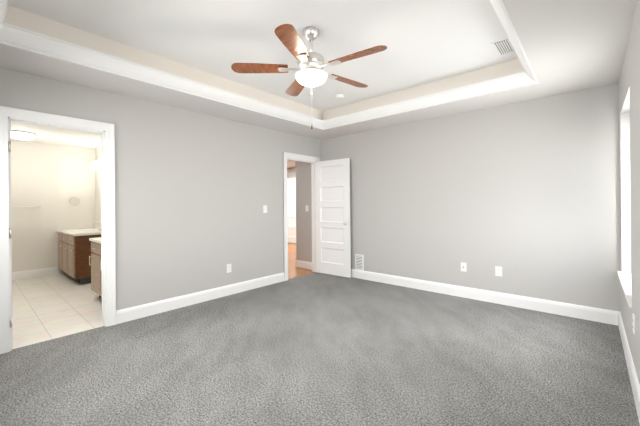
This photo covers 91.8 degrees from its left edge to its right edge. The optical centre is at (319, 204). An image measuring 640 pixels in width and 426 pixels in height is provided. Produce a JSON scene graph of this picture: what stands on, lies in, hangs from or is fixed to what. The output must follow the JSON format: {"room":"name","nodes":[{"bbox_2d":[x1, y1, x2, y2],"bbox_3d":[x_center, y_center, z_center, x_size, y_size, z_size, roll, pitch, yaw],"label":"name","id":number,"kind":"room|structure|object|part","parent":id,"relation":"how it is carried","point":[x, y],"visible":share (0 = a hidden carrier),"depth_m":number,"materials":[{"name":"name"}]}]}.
{"room":"empty bedroom","nodes":[
{"label":"empty bedroom","id":0,"kind":"room"},
{"bbox_2d":[11,140,95,273],"bbox_3d":[-5.085,0.070,5.501,0.120,2.440,2.040,0,0,41],"label":"wall","id":1,"kind":"structure","parent":0,"point":[52,180],"depth_m":5.59,"materials":[{"name":"white paint"}]},
{"bbox_2d":[12,205,40,207],"bbox_3d":[-5.155,0.041,5.283,0.063,0.047,0.608,0,0,41],"label":"towel rail","id":2,"kind":"object","parent":1,"relation":"attached to","point":[38,206],"visible":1,"depth_m":5.37,"materials":[{"name":"silver metal"}]},
{"bbox_2d":[12,267,58,280],"bbox_3d":[-5.202,1.221,5.253,0.016,0.140,1.200,0,0,41],"label":"baseboard","id":3,"kind":"structure","parent":1,"relation":"attached to","point":[26,274],"depth_m":5.44,"materials":[{"name":"white paint"}]},
{"bbox_2d":[11,121,99,148],"bbox_3d":[-3.786,-1.141,4.354,3.600,0.080,2.040,0,0,41],"label":"ceiling","id":4,"kind":"structure","parent":0,"point":[58,136],"depth_m":5.03,"materials":[{"name":"white paint"}]},
{"bbox_2d":[11,130,35,139],"bbox_3d":[-4.576,-1.044,4.742,0.340,0.100,0.340,0,0,41],"label":"ceiling light","id":5,"kind":"object","parent":4,"relation":"attached to","point":[18,134],"visible":0.77,"depth_m":4.67,"materials":[{"name":"white glass"}]},
{"bbox_2d":[12,273,101,348],"bbox_3d":[-3.732,1.309,4.325,3.690,0.060,2.040,0,0,41],"label":"floor","id":6,"kind":"structure","parent":0,"point":[46,308],"depth_m":3.76,"materials":[{"name":"beige tile"}]},
{"bbox_2d":[57,230,100,284],"bbox_3d":[-4.146,0.892,5.475,1.285,0.780,0.608,0,0,41],"label":"bathroom vanity","id":7,"kind":"object","parent":6,"relation":"on","point":[74,250],"depth_m":4.97,"materials":[{"name":"brown wood"}]},
{"bbox_2d":[61,226,100,237],"bbox_3d":[-4.144,0.485,5.479,1.312,0.035,0.593,0,0,41],"label":"countertop","id":8,"kind":"structure","parent":7,"relation":"on","point":[76,233],"depth_m":5.27,"materials":[{"name":"white stone"}]},
{"bbox_2d":[89,237,101,298],"bbox_3d":[-2.520,0.814,4.049,1.067,0.910,0.608,0,0,41],"label":"bathroom vanity","id":9,"kind":"object","parent":6,"relation":"on","point":[96,281],"visible":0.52,"depth_m":4.01,"materials":[{"name":"brown wood"}]},
{"bbox_2d":[95,147,100,223],"bbox_3d":[-3.098,0.054,5.037,3.480,2.440,0.120,0,0,41],"label":"wall","id":10,"kind":"structure","parent":0,"point":[97,190],"depth_m":6.00,"materials":[{"name":"white paint"}]},
{"bbox_2d":[90,160,100,169],"bbox_3d":[-4.006,-0.724,5.624,0.750,0.150,0.185,0,0,41],"label":"sconce","id":11,"kind":"object","parent":10,"relation":"attached to","point":[95,165],"visible":0.71,"depth_m":5.55,"materials":[{"name":"silver metal"}]},
{"bbox_2d":[93,222,100,229],"bbox_3d":[-3.955,0.418,5.695,1.312,0.095,0.020,0,0,41],"label":"backsplash","id":12,"kind":"structure","parent":10,"relation":"attached to","point":[97,224],"depth_m":5.63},
{"bbox_2d":[0,67,319,310],"bbox_3d":[-1.660,-0.108,3.948,0.120,2.740,4.920,0,0,41],"label":"wall","id":13,"kind":"structure","parent":0,"point":[195,192],"depth_m":3.81,"materials":[{"name":"grey paint"}]},
{"bbox_2d":[0,106,115,353],"bbox_3d":[-2.501,0.216,2.986,0.168,2.105,0.870,0,0,41],"label":"door frame","id":14,"kind":"structure","parent":13,"relation":"attached to","point":[105,131],"depth_m":2.90,"materials":[{"name":"white paint"}]},
{"bbox_2d":[116,273,283,323],"bbox_3d":[-1.371,1.189,4.163,0.016,0.140,2.380,0,0,41],"label":"baseboard","id":15,"kind":"structure","parent":13,"relation":"attached to","point":[136,312],"depth_m":3.88,"materials":[{"name":"white paint"}]},
{"bbox_2d":[227,264,230,272],"bbox_3d":[-1.261,0.888,4.297,0.008,0.116,0.072,0,0,41],"label":"electrical outlet plate","id":16,"kind":"object","parent":13,"relation":"attached to","point":[228,268],"visible":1,"depth_m":4.29,"materials":[{"name":"white plastic"}]},
{"bbox_2d":[263,205,266,212],"bbox_3d":[-0.844,0.075,4.777,0.012,0.116,0.072,0,0,41],"label":"light switch","id":17,"kind":"object","parent":13,"relation":"attached to","point":[264,208],"visible":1,"depth_m":4.77,"materials":[{"name":"white plastic"}]},
{"bbox_2d":[283,152,319,280],"bbox_3d":[-0.346,0.198,5.445,0.168,2.105,0.910,0,0,41],"label":"door frame","id":18,"kind":"structure","parent":13,"relation":"attached to","point":[299,157],"depth_m":5.28,"materials":[{"name":"white paint"}]},
{"bbox_2d":[9,0,517,110],"bbox_3d":[-0.068,-1.552,2.623,4.280,0.120,5.040,0,0,41],"label":"ceiling","id":19,"kind":"structure","parent":0,"point":[426,41],"depth_m":2.73,"materials":[{"name":"white paint"}]},
{"bbox_2d":[5,5,523,119],"bbox_3d":[-0.101,-1.391,2.652,2.850,0.200,3.700,0,0,41],"label":"ceiling tray","id":20,"kind":"object","parent":19,"relation":"attached to","point":[40,24],"visible":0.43,"depth_m":3.36,"materials":[{"name":"white paint"}]},
{"bbox_2d":[231,24,386,128],"bbox_3d":[-0.033,-1.065,2.669,1.282,0.852,1.288,0,0,41],"label":"fan","id":21,"kind":"object","parent":19,"relation":"hanging from","point":[310,72],"visible":0.98,"depth_m":2.59,"materials":[{"name":"brown wood"}]},
{"label":"blade","id":22,"kind":"part","parent":21,"relation":"part of","materials":[{"name":"brown wood"}]},
{"bbox_3d":[-0.191,-1.163,2.247,0.136,0.006,0.480,-12,-3,15],"label":"blade","id":23,"kind":"part","parent":21,"relation":"part of","materials":[{"name":"brown wood"}]},
{"bbox_3d":[-0.231,-1.163,3.083,0.136,0.006,0.480,11,-4,-20],"label":"blade","id":24,"kind":"part","parent":21,"relation":"part of","materials":[{"name":"brown wood"}]},
{"bbox_3d":[0.268,-1.167,2.947,0.480,0.006,0.136,0,11,-39],"label":"blade","id":25,"kind":"part","parent":21,"relation":"part of","materials":[{"name":"brown wood"}]},
{"bbox_3d":[0.293,-1.167,2.430,0.480,0.006,0.136,0,11,33],"label":"blade","id":26,"kind":"part","parent":21,"relation":"part of","materials":[{"name":"brown wood"}]},
{"bbox_2d":[335,94,343,99],"bbox_3d":[0.271,-1.474,4.268,0.132,0.040,0.132,0,0,41],"label":"smoke detector","id":27,"kind":"object","parent":19,"relation":"attached to","point":[339,96],"visible":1,"depth_m":4.23,"materials":[{"name":"white plastic"}]},
{"bbox_2d":[490,38,514,55],"bbox_3d":[1.760,-1.500,2.963,0.170,0.014,0.340,0,0,41],"label":"ceiling vent","id":28,"kind":"object","parent":19,"relation":"in","point":[503,46],"visible":0.88,"depth_m":2.95,"materials":[{"name":"white plastic"}]},
{"bbox_2d":[287,167,295,180],"bbox_3d":[-0.364,0.031,9.621,4.590,2.440,0.120,0,0,41],"label":"wall","id":29,"kind":"structure","parent":0,"point":[291,172],"depth_m":10.02,"materials":[{"name":"grey paint"}]},
{"bbox_2d":[287,180,295,242],"bbox_3d":[-0.995,0.242,10.029,0.756,2.008,0.094,0,0,41],"label":"door","id":30,"kind":"structure","parent":29,"relation":"in","point":[291,197],"depth_m":9.98,"materials":[{"name":"white paint"}]},
{"bbox_2d":[287,160,295,167],"bbox_3d":[-1.950,-1.216,7.512,5.000,0.080,5.130,0,0,41],"label":"ceiling","id":31,"kind":"structure","parent":0,"point":[291,163],"depth_m":9.04,"materials":[{"name":"white paint"}]},
{"bbox_2d":[288,243,313,278],"bbox_3d":[-1.856,1.294,7.527,5.090,0.058,5.250,0,0,41],"label":"floor","id":32,"kind":"structure","parent":0,"point":[294,271],"depth_m":6.14,"materials":[{"name":"brown wood"}]},
{"bbox_2d":[0,0,636,139],"bbox_3d":[-0.081,-1.341,2.636,4.000,0.300,4.800,0,0,41],"label":"ceiling","id":33,"kind":"structure","parent":0,"point":[568,46],"depth_m":2.73,"materials":[{"name":"white paint"}]},
{"bbox_2d":[0,0,538,129],"bbox_3d":[-0.100,-1.252,2.652,2.850,0.122,3.700,0,0,41],"label":"crown molding","id":34,"kind":"structure","parent":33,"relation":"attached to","point":[27,40],"depth_m":3.14,"materials":[{"name":"white paint"}]},
{"bbox_2d":[0,272,639,425],"bbox_3d":[-0.011,1.278,2.593,4.190,0.060,5.040,0,0,41],"label":"floor","id":35,"kind":"structure","parent":0,"point":[316,349],"depth_m":2.38,"materials":[{"name":"grey carpet"}]},
{"bbox_2d":[296,84,619,311],"bbox_3d":[1.366,-0.133,4.647,4.810,2.740,0.120,0,0,41],"label":"wall","id":36,"kind":"structure","parent":0,"point":[524,195],"depth_m":3.85,"materials":[{"name":"grey paint"}]},
{"bbox_2d":[296,260,311,269],"bbox_3d":[-0.278,1.180,6.007,0.530,0.140,0.016,0,0,41],"label":"baseboard","id":37,"kind":"structure","parent":36,"relation":"attached to","point":[303,264],"depth_m":6.00,"materials":[{"name":"white paint"}]},
{"bbox_2d":[315,158,350,277],"bbox_3d":[0.217,0.232,5.433,0.726,2.008,0.154,0,0,39],"label":"bedroom door","id":38,"kind":"structure","parent":36,"relation":"in","point":[333,243],"depth_m":5.41,"materials":[{"name":"white paint"}]},
{"bbox_2d":[355,254,363,270],"bbox_3d":[0.658,0.973,5.187,0.160,0.260,0.013,0,0,41],"label":"air vent","id":39,"kind":"object","parent":36,"relation":"in","point":[359,261],"visible":1,"depth_m":5.18,"materials":[{"name":"white plastic"}]},
{"bbox_2d":[461,262,466,271],"bbox_3d":[1.897,0.832,4.099,0.072,0.116,0.016,0,0,41],"label":"outlet plate","id":40,"kind":"object","parent":36,"relation":"attached to","point":[464,267],"visible":1,"depth_m":4.09,"materials":[{"name":"white plastic"}]},
{"bbox_2d":[351,269,615,324],"bbox_3d":[1.501,1.166,4.448,3.960,0.140,0.016,0,0,41],"label":"baseboard","id":41,"kind":"structure","parent":36,"relation":"attached to","point":[606,316],"depth_m":3.81,"materials":[{"name":"white paint"}]},
{"bbox_2d":[495,266,501,275],"bbox_3d":[2.208,0.830,3.831,0.072,0.116,0.008,0,0,41],"label":"outlet","id":42,"kind":"object","parent":36,"relation":"attached to","point":[498,271],"visible":1,"depth_m":3.83,"materials":[{"name":"white plastic"}]},
{"bbox_2d":[618,0,639,384],"bbox_3d":[1.493,-0.134,1.265,0.160,2.740,5.040,0,0,41],"label":"wall","id":43,"kind":"structure","parent":0,"point":[629,142],"depth_m":2.17,"materials":[{"name":"grey paint"}]},
{"bbox_2d":[617,271,631,307],"bbox_3d":[2.570,0.687,2.554,0.130,0.089,1.030,0,0,41],"label":"window sill","id":44,"kind":"structure","parent":43,"relation":"attached to","point":[625,279],"depth_m":2.51,"materials":[{"name":"white paint"}]},
{"bbox_2d":[616,311,639,423],"bbox_3d":[1.438,1.166,1.323,0.016,0.140,4.800,0,0,41],"label":"baseboard","id":45,"kind":"structure","parent":43,"relation":"attached to","point":[635,385],"depth_m":2.19,"materials":[{"name":"white paint"}]},
{"bbox_2d":[632,313,634,333],"bbox_3d":[2.103,0.801,2.080,0.008,0.116,0.072,0,0,41],"label":"electrical outlet plate","id":46,"kind":"object","parent":43,"relation":"attached to","point":[633,321],"visible":1,"depth_m":2.06,"materials":[{"name":"white plastic"}]}
]}

